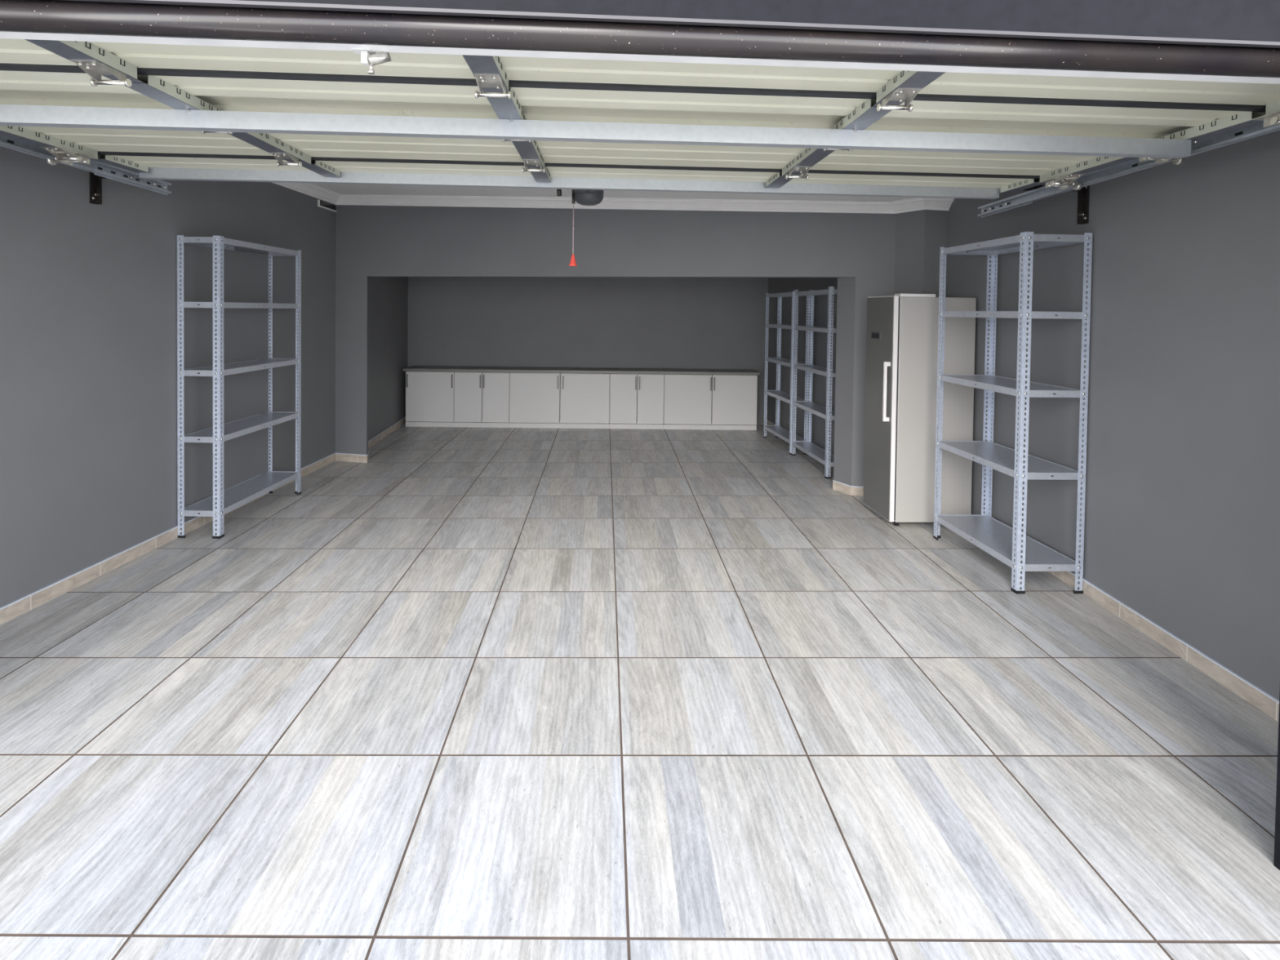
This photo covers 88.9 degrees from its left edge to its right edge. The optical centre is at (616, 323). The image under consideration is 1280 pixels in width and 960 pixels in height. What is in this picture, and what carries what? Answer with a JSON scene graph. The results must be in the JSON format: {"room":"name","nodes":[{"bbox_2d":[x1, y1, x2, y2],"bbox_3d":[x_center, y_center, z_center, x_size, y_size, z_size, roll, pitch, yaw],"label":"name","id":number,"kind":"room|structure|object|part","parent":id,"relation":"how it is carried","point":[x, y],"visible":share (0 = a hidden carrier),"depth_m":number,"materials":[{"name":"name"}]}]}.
{"room":"garage","nodes":[
{"label":"garage","id":0,"kind":"room"},
{"bbox_2d":[0,146,335,607],"bbox_3d":[-2.929,0.091,3.800,0.200,2.586,5.077,1,1,2],"label":"wall","id":1,"kind":"structure","parent":0,"point":[88,291],"depth_m":3.77,"materials":[{"name":"grey paint"}]},
{"bbox_2d":[89,172,107,204],"bbox_3d":[-2.589,-0.766,3.525,0.475,0.240,0.043,1,1,-1],"label":"bracket","id":2,"kind":"object","parent":1,"relation":"attached to","point":[95,181],"visible":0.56,"depth_m":3.54,"materials":[{"name":"metal"}]},
{"bbox_2d":[0,452,335,624],"bbox_3d":[-2.838,1.346,3.828,0.017,0.077,5.067,1,1,2],"label":"baseboard","id":3,"kind":"structure","parent":1,"relation":"attached to","point":[14,609],"depth_m":3.62,"materials":[{"name":"beige tile"}]},
{"bbox_2d":[317,200,337,212],"bbox_3d":[-2.712,-1.107,6.125,0.014,0.062,0.344,1,1,2],"label":"air vent","id":4,"kind":"object","parent":1,"relation":"in","point":[322,204],"depth_m":6.11,"materials":[{"name":"white plastic"}]},
{"bbox_2d":[368,276,408,440],"bbox_3d":[-2.766,0.019,7.522,0.200,2.576,2.155,1,1,-4],"label":"wall","id":5,"kind":"structure","parent":0,"point":[388,331],"depth_m":7.61,"materials":[{"name":"grey paint"}]},
{"bbox_2d":[368,417,407,448],"bbox_3d":[-2.676,1.270,7.540,0.013,0.077,2.123,1,1,-4],"label":"baseboard","id":6,"kind":"structure","parent":5,"relation":"attached to","point":[379,437],"depth_m":7.58,"materials":[{"name":"beige tile"}]},
{"bbox_2d":[407,276,768,425],"bbox_3d":[-0.349,0.022,8.699,5.300,2.578,0.200,1,1,-1],"label":"wall","id":7,"kind":"structure","parent":0,"point":[606,322],"depth_m":8.60,"materials":[{"name":"grey paint"}]},
{"bbox_2d":[311,182,911,201],"bbox_3d":[-0.145,-1.163,5.150,6.200,0.374,7.450,1,1,-1],"label":"ceiling","id":8,"kind":"structure","parent":0,"point":[340,188],"depth_m":5.54,"materials":[{"name":"paint"}]},
{"bbox_2d":[556,189,604,205],"bbox_3d":[-0.222,-0.855,3.204,0.215,0.392,2.965,1,1,1],"label":"garage door opener","id":9,"kind":"object","parent":8,"relation":"attached to","point":[582,197],"visible":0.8,"depth_m":4.50,"materials":[{"name":"grey plastic"}]},
{"bbox_3d":[-0.261,-0.782,3.572,0.138,0.174,0.031,0,1,-31],"label":"door arm","id":10,"kind":"part","parent":9,"relation":"part of","materials":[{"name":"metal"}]},
{"bbox_2d":[568,203,577,266],"bbox_3d":[-0.238,-0.497,3.628,0.046,0.350,0.046,1,1,-1],"label":"cord","id":11,"kind":"object","parent":9,"relation":"hanging from","point":[572,263],"visible":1,"depth_m":3.62,"materials":[{"name":"red plastic"}]},
{"bbox_3d":[-0.240,-0.355,3.631,0.046,0.066,0.046,1,1,-1],"label":"handle","id":12,"kind":"part","parent":11,"relation":"part of","materials":[{"name":"red plastic"}]},
{"bbox_3d":[-0.238,-0.529,3.627,0.007,0.286,0.007,0,1,-23],"label":"cord","id":13,"kind":"part","parent":11,"relation":"part of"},
{"bbox_3d":[-0.238,-0.767,3.631,0.024,0.197,0.030,1,1,-1],"label":"release lever","id":14,"kind":"part","parent":9,"relation":"part of","materials":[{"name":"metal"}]},
{"bbox_2d":[0,421,1279,959],"bbox_3d":[-0.012,1.398,4.931,6.522,0.004,8.000,1,1,-1],"label":"floor","id":15,"kind":"structure","parent":0,"point":[455,693],"depth_m":2.30,"materials":[{"name":"grey tile"}]},
{"bbox_2d":[177,235,301,538],"bbox_3d":[-2.663,0.397,4.690,0.284,1.943,1.042,1,1,1],"label":"shelving rack","id":16,"kind":"object","parent":15,"relation":"on","point":[224,501],"visible":1,"depth_m":4.27,"materials":[{"name":"grey metal"}]},
{"bbox_3d":[-2.789,0.406,4.198,0.044,1.943,0.044,1,1,1],"label":"post","id":17,"kind":"part","parent":16,"relation":"part of","materials":[{"name":"grey metal"}]},
{"bbox_3d":[-2.558,0.409,4.193,0.044,1.943,0.044,1,1,1],"label":"post","id":18,"kind":"part","parent":16,"relation":"part of","materials":[{"name":"grey metal"}]},
{"bbox_3d":[-2.651,-0.547,4.670,0.268,0.038,1.026,1,1,1],"label":"shelf","id":19,"kind":"part","parent":16,"relation":"part of","materials":[{"name":"grey metal"}]},
{"bbox_3d":[-2.667,0.732,4.697,0.268,0.038,1.026,1,1,1],"label":"shelf","id":20,"kind":"part","parent":16,"relation":"part of","materials":[{"name":"grey metal"}]},
{"bbox_3d":[-2.662,0.305,4.688,0.268,0.038,1.026,1,1,1],"label":"shelf","id":21,"kind":"part","parent":16,"relation":"part of","materials":[{"name":"grey metal"}]},
{"bbox_3d":[-2.656,-0.133,4.679,0.268,0.038,1.026,1,1,1],"label":"shelf","id":22,"kind":"part","parent":16,"relation":"part of","materials":[{"name":"grey metal"}]},
{"bbox_3d":[-2.672,1.209,4.708,0.268,0.038,1.026,1,1,1],"label":"shelf","id":23,"kind":"part","parent":16,"relation":"part of","materials":[{"name":"grey metal"}]},
{"bbox_3d":[-2.768,0.385,5.188,0.044,1.943,0.044,1,1,1],"label":"post","id":24,"kind":"part","parent":16,"relation":"part of","materials":[{"name":"grey metal"}]},
{"bbox_3d":[-2.536,0.388,5.183,0.044,1.943,0.044,1,1,1],"label":"post","id":25,"kind":"part","parent":16,"relation":"part of","materials":[{"name":"grey metal"}]},
{"bbox_2d":[405,371,454,426],"bbox_3d":[-2.345,0.944,8.377,0.608,0.700,0.422,1,1,-1],"label":"base cabinet","id":26,"kind":"object","parent":15,"relation":"on","point":[429,395],"visible":0.97,"depth_m":8.20,"materials":[{"name":"laminate"}]},
{"bbox_2d":[453,372,510,427],"bbox_3d":[-1.693,0.952,8.385,0.692,0.700,0.422,1,1,-1],"label":"base cabinet","id":27,"kind":"object","parent":15,"relation":"on","point":[480,397],"visible":0.98,"depth_m":8.21,"materials":[{"name":"laminate"}]},
{"bbox_3d":[-1.862,0.923,8.210,0.344,0.627,0.018,1,1,-1],"label":"door","id":28,"kind":"part","parent":27,"relation":"part of","materials":[{"name":"laminate"}]},
{"bbox_3d":[-1.515,0.927,8.214,0.336,0.627,0.018,1,1,-1],"label":"door","id":29,"kind":"part","parent":27,"relation":"part of","materials":[{"name":"laminate"}]},
{"bbox_2d":[509,372,609,428],"bbox_3d":[-0.715,0.964,8.396,1.261,0.700,0.422,1,1,-1],"label":"base cabinet","id":30,"kind":"object","parent":15,"relation":"on","point":[536,400],"visible":0.97,"depth_m":8.21,"materials":[{"name":"laminate"}]},
{"bbox_3d":[-1.025,0.933,8.220,0.630,0.627,0.018,1,1,-1],"label":"door","id":31,"kind":"part","parent":30,"relation":"part of","materials":[{"name":"laminate"}]},
{"bbox_3d":[-0.394,0.941,8.227,0.619,0.627,0.018,1,1,-1],"label":"door","id":32,"kind":"part","parent":30,"relation":"part of","materials":[{"name":"laminate"}]},
{"bbox_2d":[609,373,664,429],"bbox_3d":[0.259,0.975,8.407,0.683,0.700,0.422,1,1,-1],"label":"base cabinet","id":33,"kind":"object","parent":15,"relation":"on","point":[636,400],"visible":0.99,"depth_m":8.23,"materials":[{"name":"laminate"}]},
{"bbox_3d":[0.091,0.946,8.233,0.338,0.627,0.018,1,1,-1],"label":"door","id":34,"kind":"part","parent":33,"relation":"part of","materials":[{"name":"laminate"}]},
{"bbox_3d":[0.249,0.745,8.206,0.014,0.168,0.030,1,1,-1],"label":"handle","id":35,"kind":"part","parent":33,"relation":"part of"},
{"bbox_3d":[0.434,0.951,8.236,0.333,0.627,0.018,1,1,-1],"label":"door","id":36,"kind":"part","parent":33,"relation":"part of","materials":[{"name":"laminate"}]},
{"bbox_2d":[663,373,757,430],"bbox_3d":[1.192,0.986,8.418,1.179,0.700,0.422,1,1,-1],"label":"base cabinet","id":37,"kind":"object","parent":15,"relation":"on","point":[691,402],"visible":0.98,"depth_m":8.24,"materials":[{"name":"laminate"}]},
{"bbox_2d":[402,365,759,375],"bbox_3d":[-0.430,0.598,8.393,4.482,0.036,0.426,1,1,-1],"label":"countertop","id":38,"kind":"structure","parent":37,"relation":"on","point":[413,368],"depth_m":8.21,"materials":[{"name":"grey stone"}]},
{"bbox_3d":[0.907,0.956,8.242,0.600,0.627,0.018,1,1,-1],"label":"door","id":39,"kind":"part","parent":37,"relation":"part of","materials":[{"name":"laminate"}]},
{"bbox_3d":[1.196,0.757,8.217,0.014,0.168,0.030,1,1,-1],"label":"handle","id":40,"kind":"part","parent":37,"relation":"part of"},
{"bbox_3d":[1.498,0.963,8.249,0.567,0.627,0.018,1,1,-1],"label":"door","id":41,"kind":"part","parent":37,"relation":"part of","materials":[{"name":"laminate"}]},
{"bbox_2d":[763,290,808,454],"bbox_3d":[1.898,0.507,7.314,0.192,1.722,0.932,1,1,-5],"label":"shelving rack","id":42,"kind":"object","parent":15,"relation":"on","point":[783,433],"visible":0.88,"depth_m":7.36,"materials":[{"name":"grey metal"}]},
{"bbox_3d":[1.790,0.497,7.750,0.038,1.722,0.038,1,1,-5],"label":"post","id":43,"kind":"part","parent":42,"relation":"part of","materials":[{"name":"grey metal"}]},
{"bbox_3d":[1.935,0.498,7.761,0.038,1.722,0.038,1,1,-5],"label":"post","id":44,"kind":"part","parent":42,"relation":"part of","materials":[{"name":"grey metal"}]},
{"bbox_3d":[1.889,1.241,7.330,0.176,0.038,0.916,1,1,-5],"label":"shelf","id":45,"kind":"part","parent":42,"relation":"part of","materials":[{"name":"grey metal"}]},
{"bbox_3d":[1.899,0.429,7.313,0.176,0.038,0.916,1,1,-5],"label":"shelf","id":46,"kind":"part","parent":42,"relation":"part of","materials":[{"name":"grey metal"}]},
{"bbox_3d":[1.895,0.819,7.321,0.176,0.038,0.916,1,1,-5],"label":"shelf","id":47,"kind":"part","parent":42,"relation":"part of","materials":[{"name":"grey metal"}]},
{"bbox_3d":[1.904,0.031,7.304,0.176,0.038,0.916,1,1,-5],"label":"shelf","id":48,"kind":"part","parent":42,"relation":"part of","materials":[{"name":"grey metal"}]},
{"bbox_3d":[1.909,-0.325,7.297,0.176,0.038,0.916,1,1,-5],"label":"shelf","id":49,"kind":"part","parent":42,"relation":"part of","materials":[{"name":"grey metal"}]},
{"bbox_3d":[1.862,0.516,6.867,0.038,1.722,0.038,1,1,-5],"label":"post","id":50,"kind":"part","parent":42,"relation":"part of","materials":[{"name":"grey metal"}]},
{"bbox_3d":[2.007,0.518,6.879,0.038,1.722,0.038,1,1,-5],"label":"post","id":51,"kind":"part","parent":42,"relation":"part of","materials":[{"name":"grey metal"}]},
{"bbox_2d":[791,286,837,478],"bbox_3d":[1.978,0.522,6.354,0.202,1.735,0.952,1,1,-4],"label":"shelving rack","id":52,"kind":"object","parent":15,"relation":"on","point":[824,457],"visible":0.73,"depth_m":6.36,"materials":[{"name":"grey metal"}]},
{"bbox_3d":[1.873,0.511,6.801,0.038,1.735,0.038,1,1,-4],"label":"post","id":53,"kind":"part","parent":52,"relation":"part of","materials":[{"name":"grey metal"}]},
{"bbox_3d":[2.028,0.513,6.811,0.038,1.735,0.038,1,1,-4],"label":"post","id":54,"kind":"part","parent":52,"relation":"part of","materials":[{"name":"grey metal"}]},
{"bbox_3d":[1.969,1.262,6.370,0.186,0.038,0.936,1,1,-4],"label":"shelf","id":55,"kind":"part","parent":52,"relation":"part of","materials":[{"name":"grey metal"}]},
{"bbox_3d":[1.974,0.840,6.361,0.186,0.038,0.936,1,1,-4],"label":"shelf","id":56,"kind":"part","parent":52,"relation":"part of","materials":[{"name":"grey metal"}]},
{"bbox_3d":[1.979,0.451,6.353,0.186,0.038,0.936,1,1,-4],"label":"shelf","id":57,"kind":"part","parent":52,"relation":"part of","materials":[{"name":"grey metal"}]},
{"bbox_3d":[1.984,0.053,6.344,0.186,0.038,0.936,1,1,-4],"label":"shelf","id":58,"kind":"part","parent":52,"relation":"part of","materials":[{"name":"grey metal"}]},
{"bbox_3d":[1.988,-0.303,6.337,0.186,0.038,0.936,1,1,-4],"label":"shelf","id":59,"kind":"part","parent":52,"relation":"part of","materials":[{"name":"grey metal"}]},
{"bbox_3d":[1.928,0.531,5.897,0.038,1.735,0.038,1,1,-4],"label":"post","id":60,"kind":"part","parent":52,"relation":"part of","materials":[{"name":"grey metal"}]},
{"bbox_2d":[862,293,976,525],"bbox_3d":[2.194,0.605,4.799,0.632,1.640,0.445,1,1,-2],"label":"fridge","id":61,"kind":"object","parent":15,"relation":"on","point":[902,337],"visible":0.94,"depth_m":4.58,"materials":[{"name":"metal"}]},
{"bbox_3d":[1.937,0.593,4.788,0.034,1.590,0.445,1,1,-2],"label":"door","id":62,"kind":"part","parent":61,"relation":"part of","materials":[{"name":"metal"}]},
{"bbox_3d":[1.908,0.478,4.603,0.042,0.421,0.022,1,1,-2],"label":"door handle","id":63,"kind":"part","parent":61,"relation":"part of","materials":[{"name":"white plastic"}]},
{"bbox_2d":[933,231,1092,593],"bbox_3d":[2.335,0.474,3.926,0.374,1.943,0.872,1,1,-2],"label":"shelving rack","id":64,"kind":"object","parent":15,"relation":"on","point":[1011,546],"visible":1,"depth_m":3.65,"materials":[{"name":"grey metal"}]},
{"bbox_3d":[2.162,0.463,4.330,0.044,1.943,0.044,1,1,-2],"label":"post","id":65,"kind":"part","parent":64,"relation":"part of","materials":[{"name":"grey metal"}]},
{"bbox_3d":[2.483,0.467,4.340,0.044,1.943,0.044,1,1,-2],"label":"post","id":66,"kind":"part","parent":64,"relation":"part of","materials":[{"name":"grey metal"}]},
{"bbox_3d":[2.325,1.306,3.943,0.358,0.038,0.856,1,1,-2],"label":"shelf","id":67,"kind":"part","parent":64,"relation":"part of","materials":[{"name":"grey metal"}]},
{"bbox_3d":[2.331,0.809,3.933,0.358,0.038,0.856,1,1,-2],"label":"shelf","id":68,"kind":"part","parent":64,"relation":"part of","materials":[{"name":"grey metal"}]},
{"bbox_3d":[2.337,0.366,3.924,0.358,0.038,0.856,1,1,-2],"label":"shelf","id":69,"kind":"part","parent":64,"relation":"part of","materials":[{"name":"grey metal"}]},
{"bbox_3d":[2.342,-0.056,3.915,0.358,0.038,0.856,1,1,-2],"label":"shelf","id":70,"kind":"part","parent":64,"relation":"part of","materials":[{"name":"grey metal"}]},
{"bbox_3d":[2.347,-0.467,3.906,0.358,0.038,0.856,1,1,-2],"label":"shelf","id":71,"kind":"part","parent":64,"relation":"part of","materials":[{"name":"grey metal"}]},
{"bbox_3d":[2.187,0.481,3.511,0.044,1.943,0.044,1,1,-2],"label":"post","id":72,"kind":"part","parent":64,"relation":"part of","materials":[{"name":"grey metal"}]},
{"bbox_3d":[2.509,0.484,3.521,0.044,1.943,0.044,1,1,-2],"label":"post","id":73,"kind":"part","parent":64,"relation":"part of","materials":[{"name":"grey metal"}]},
{"bbox_2d":[335,204,949,486],"bbox_3d":[-0.046,0.092,5.752,5.630,2.571,0.695,1,1,9],"label":"wall","id":74,"kind":"structure","parent":0,"point":[869,255],"depth_m":5.70,"materials":[{"name":"grey paint"}]},
{"bbox_2d":[335,453,367,462],"bbox_3d":[-2.574,1.297,6.318,0.360,0.077,0.011,1,1,12],"label":"baseboard","id":75,"kind":"structure","parent":74,"relation":"attached to","point":[360,458],"depth_m":6.31,"materials":[{"name":"beige tile"}]},
{"bbox_2d":[271,182,955,213],"bbox_3d":[-0.191,-1.024,4.032,5.515,0.285,4.610,1,1,-1],"label":"trim","id":76,"kind":"structure","parent":74,"relation":"attached to","point":[913,204],"depth_m":5.62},
{"bbox_2d":[832,480,850,494],"bbox_3d":[1.889,1.369,5.460,0.011,0.077,0.199,0,1,-26],"label":"baseboard","id":77,"kind":"structure","parent":74,"relation":"attached to","point":[837,486],"depth_m":5.46,"materials":[{"name":"beige tile"}]},
{"bbox_2d":[849,485,863,496],"bbox_3d":[2.082,1.374,5.336,0.316,0.077,0.011,1,1,12],"label":"baseboard","id":78,"kind":"structure","parent":74,"relation":"attached to","point":[855,490],"depth_m":5.36,"materials":[{"name":"beige tile"}]},
{"bbox_2d":[240,0,1279,41],"bbox_3d":[-0.104,-1.067,1.486,6.610,0.732,0.030,1,1,-4],"label":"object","id":79,"kind":"structure","parent":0,"point":[1224,20],"depth_m":1.54,"materials":[{"name":"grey paint"}]},
{"bbox_2d":[0,0,1279,199],"bbox_3d":[-0.118,-0.695,2.460,4.721,0.147,1.929,1,1,-4],"label":"garage door","id":80,"kind":"structure","parent":79,"relation":"attached to","point":[156,91],"depth_m":2.10,"materials":[{"name":"beige metal"}]},
{"bbox_2d":[0,134,171,195],"bbox_3d":[-2.462,-0.737,2.953,0.056,0.065,1.392,1,1,-4],"label":"door track","id":81,"kind":"object","parent":80,"relation":"attached to","point":[98,168],"visible":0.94,"depth_m":3.13,"materials":[{"name":"grey metal"}]},
{"bbox_3d":[-0.596,-0.623,1.586,0.014,0.027,0.014,1,1,-1],"label":"latch knob","id":82,"kind":"part","parent":80,"relation":"part of","materials":[{"name":"metal"}]},
{"bbox_3d":[-0.120,-0.755,2.748,4.531,0.039,0.611,1,1,-4],"label":"door","id":83,"kind":"part","parent":80,"relation":"part of","materials":[{"name":"white metal"}]},
{"bbox_3d":[-0.125,-0.766,3.243,4.519,0.039,0.362,1,1,-4],"label":"door","id":84,"kind":"part","parent":80,"relation":"part of","materials":[{"name":"white metal"}]},
{"bbox_3d":[-0.114,-0.744,2.204,4.524,0.039,0.461,1,1,-4],"label":"door","id":85,"kind":"part","parent":80,"relation":"part of","materials":[{"name":"white metal"}]},
{"bbox_3d":[-0.109,-0.735,1.791,4.518,0.039,0.347,1,1,-4],"label":"door","id":86,"kind":"part","parent":80,"relation":"part of","materials":[{"name":"white metal"}]},
{"bbox_3d":[-0.107,-0.701,1.591,4.503,0.088,0.053,1,1,-4],"label":"rail","id":87,"kind":"part","parent":80,"relation":"part of","materials":[{"name":"white metal"}]},
{"bbox_2d":[977,122,1279,217],"bbox_3d":[2.241,-0.682,3.026,0.056,0.065,2.196,1,1,4],"label":"door track","id":88,"kind":"object","parent":80,"relation":"attached to","point":[1027,197],"visible":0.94,"depth_m":2.90,"materials":[{"name":"grey metal"}]},
{"bbox_2d":[68,0,1279,48],"bbox_3d":[-0.318,-0.699,1.467,4.306,0.008,0.015,1,1,-4],"label":"trim","id":89,"kind":"structure","parent":79,"relation":"attached to","point":[237,3],"depth_m":1.49,"materials":[{"name":"paint"}]},
{"bbox_2d":[765,277,837,454],"bbox_3d":[2.202,0.178,7.100,0.200,2.397,3.116,1,1,-4],"label":"wall","id":90,"kind":"structure","parent":0,"point":[775,285],"depth_m":7.32,"materials":[{"name":"grey paint"}]},
{"bbox_2d":[764,419,775,425],"bbox_3d":[2.083,1.337,7.114,0.012,0.077,3.085,1,1,-4],"label":"baseboard","id":91,"kind":"structure","parent":90,"relation":"attached to","point":[768,423],"depth_m":8.46,"materials":[{"name":"beige tile"}]},
{"bbox_2d":[946,126,1279,699],"bbox_3d":[2.609,0.272,3.180,0.256,2.385,3.702,1,1,2],"label":"wall","id":92,"kind":"structure","parent":0,"point":[1182,524],"depth_m":2.99,"materials":[{"name":"grey paint"}]},
{"bbox_2d":[1023,185,1089,224],"bbox_3d":[2.351,-0.667,3.542,0.407,0.240,0.043,1,1,-1],"label":"bracket","id":93,"kind":"object","parent":92,"relation":"attached to","point":[1082,215],"visible":0.66,"depth_m":3.56,"materials":[{"name":"metal"}]},
{"bbox_2d":[1047,567,1279,721],"bbox_3d":[2.461,1.424,3.204,0.108,0.077,3.692,1,1,3],"label":"baseboard","id":94,"kind":"structure","parent":92,"relation":"attached to","point":[1247,691],"depth_m":2.86,"materials":[{"name":"beige tile"}]},
{"bbox_2d":[1273,692,1279,870],"bbox_3d":[2.501,0.046,1.657,1.360,2.902,0.215,1,1,-1],"label":"wall","id":95,"kind":"structure","parent":0,"point":[1277,837],"depth_m":1.78,"materials":[{"name":"black paint"}]}
]}

